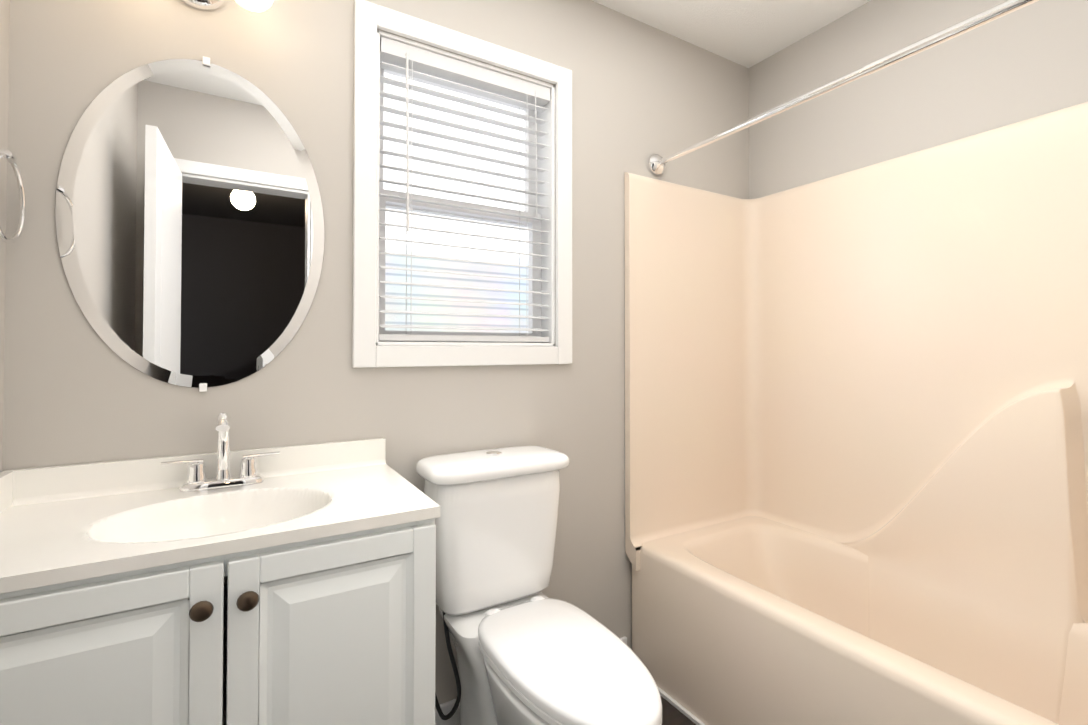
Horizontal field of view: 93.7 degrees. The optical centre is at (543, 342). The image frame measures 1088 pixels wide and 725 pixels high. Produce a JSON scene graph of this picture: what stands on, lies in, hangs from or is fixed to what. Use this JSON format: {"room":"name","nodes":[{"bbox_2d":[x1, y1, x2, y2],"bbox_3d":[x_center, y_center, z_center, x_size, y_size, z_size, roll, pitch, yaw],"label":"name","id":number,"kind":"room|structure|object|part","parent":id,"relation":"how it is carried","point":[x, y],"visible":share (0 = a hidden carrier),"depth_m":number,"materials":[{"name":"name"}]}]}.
{"room":"bathroom","nodes":[
{"label":"bathroom","id":0,"kind":"room"},
{"bbox_2d":[0,0,9,472],"bbox_3d":[-0.760,-0.040,0.309,0.150,2.440,1.650,1,-1,-31],"label":"wall","id":1,"kind":"structure","parent":0,"point":[4,38],"depth_m":1.05,"materials":[{"name":"grey paint"}]},
{"bbox_2d":[0,149,25,242],"bbox_3d":[-1.046,-0.292,0.981,0.038,0.198,0.171,1,-1,-31],"label":"towel ring","id":2,"kind":"object","parent":1,"relation":"attached to","point":[8,156],"visible":1,"depth_m":1.03,"materials":[{"name":"silver metal"}]},
{"bbox_2d":[2,0,748,704],"bbox_3d":[-0.138,-0.019,1.727,2.670,2.440,0.150,1,-1,-31],"label":"wall","id":3,"kind":"structure","parent":0,"point":[78,388],"depth_m":1.40,"materials":[{"name":"grey paint"}]},
{"bbox_2d":[55,56,323,391],"bbox_3d":[-0.819,-0.287,1.230,0.536,0.810,0.009,1,-1,-31],"label":"mirror","id":4,"kind":"object","parent":3,"relation":"attached to","point":[189,216],"visible":1,"depth_m":1.22,"materials":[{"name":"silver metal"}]},
{"bbox_2d":[181,0,273,12],"bbox_3d":[-0.791,-0.854,1.155,0.336,0.156,0.181,1,-1,-31],"label":"sconce","id":5,"kind":"object","parent":3,"relation":"attached to","point":[258,6],"visible":1,"depth_m":1.21,"materials":[{"name":"white glass"}]},
{"bbox_3d":[-0.775,-0.825,1.127,0.336,0.097,0.116,1,-1,-31],"label":"lamp shade","id":6,"kind":"part","parent":5,"relation":"part of","materials":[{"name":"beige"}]},
{"bbox_2d":[352,0,571,367],"bbox_3d":[-0.254,-0.439,1.654,0.721,1.023,0.168,1,-1,-31],"label":"window","id":7,"kind":"structure","parent":3,"relation":"in","point":[438,210],"depth_m":1.61,"materials":[{"name":"white plastic"}]},
{"bbox_2d":[379,37,549,341],"bbox_3d":[-0.232,-0.440,1.617,0.569,0.873,0.078,1,-1,-31],"label":"window blind","id":8,"kind":"object","parent":7,"relation":"attached to","point":[409,60],"visible":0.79,"depth_m":1.60,"materials":[{"name":"white plastic"}]},
{"bbox_2d":[435,636,626,724],"bbox_3d":[-0.075,1.140,1.652,0.880,0.120,0.014,1,-1,-31],"label":"baseboard","id":9,"kind":"structure","parent":3,"relation":"attached to","point":[446,709],"depth_m":1.51,"materials":[{"name":"white paint"}]},
{"bbox_2d":[648,0,1039,175],"bbox_3d":[0.829,-0.705,1.336,0.086,0.086,1.526,1,-1,-31],"label":"shower rod","id":10,"kind":"object","parent":3,"relation":"attached to","point":[657,162],"visible":1,"depth_m":1.31,"materials":[{"name":"silver metal"}]},
{"bbox_2d":[660,695,695,724],"bbox_3d":[0.284,1.220,1.000,2.670,0.060,1.800,1,-1,-31],"label":"floor","id":11,"kind":"structure","parent":0,"point":[672,714],"depth_m":1.64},
{"bbox_2d":[0,412,439,724],"bbox_3d":[-0.654,0.673,1.026,0.768,1.036,0.503,1,-1,-31],"label":"bathroom vanity","id":12,"kind":"object","parent":11,"relation":"on","point":[282,585],"visible":1,"depth_m":0.91,"materials":[{"name":"white paint"}]},
{"bbox_3d":[-0.537,0.715,0.850,0.729,0.696,0.020,1,-1,-31],"label":"door","id":13,"kind":"part","parent":12,"relation":"part of","materials":[{"name":"white paint"}]},
{"bbox_2d":[0,438,439,593],"bbox_3d":[-0.662,0.358,1.043,0.768,0.188,0.474,1,-1,-31],"label":"countertop","id":14,"kind":"structure","parent":12,"relation":"on","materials":[{"name":"stone"}]},
{"bbox_2d":[161,412,279,492],"bbox_3d":[-0.732,0.246,1.162,0.234,0.178,0.116,1,-1,-31],"label":"faucet","id":15,"kind":"object","parent":14,"relation":"on","point":[248,480],"depth_m":1.17,"materials":[{"name":"silver metal"}]},
{"bbox_3d":[-0.521,0.428,0.834,0.097,0.033,0.031,1,-1,-31],"label":"knob","id":16,"kind":"part","parent":12,"relation":"part of","materials":[{"name":"brown metal"}]},
{"bbox_2d":[416,445,661,724],"bbox_3d":[-0.013,0.757,1.270,0.435,0.874,0.727,1,-1,-31],"label":"toilet","id":17,"kind":"object","parent":11,"relation":"on","point":[528,652],"visible":0.92,"depth_m":1.35,"materials":[{"name":"white ceramic"}]},
{"bbox_3d":[0.056,0.754,1.210,0.304,0.048,0.554,1,-1,-31],"label":"seat","id":18,"kind":"part","parent":17,"relation":"part of","materials":[{"name":"white plastic"}]},
{"bbox_2d":[624,101,1087,724],"bbox_3d":[0.999,0.191,1.424,0.717,2.010,1.525,1,-1,-31],"label":"shower","id":19,"kind":"object","parent":11,"relation":"on","point":[856,445],"visible":1,"depth_m":1.66,"materials":[{"name":"plastic"}]},
{"bbox_2d":[592,0,870,67],"bbox_3d":[0.284,-1.290,1.038,2.670,0.080,1.800,1,-1,-31],"label":"ceiling","id":20,"kind":"structure","parent":0,"point":[747,33],"depth_m":1.96,"materials":[{"name":"white paint"}]},
{"bbox_2d":[748,0,1087,198],"bbox_3d":[1.405,-0.021,1.599,0.150,2.440,1.650,1,-1,-31],"label":"wall","id":21,"kind":"structure","parent":0,"point":[1027,62],"depth_m":1.75,"materials":[{"name":"grey paint"}]},
{"label":"outside","id":22,"kind":"structure","parent":0,"visible":0},
{"bbox_2d":[383,73,527,332],"bbox_3d":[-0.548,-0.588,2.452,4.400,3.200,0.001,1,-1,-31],"label":"window glass","id":23,"kind":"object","parent":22,"point":[424,235],"depth_m":2.51,"materials":[{"name":"clear glass"}]}
]}

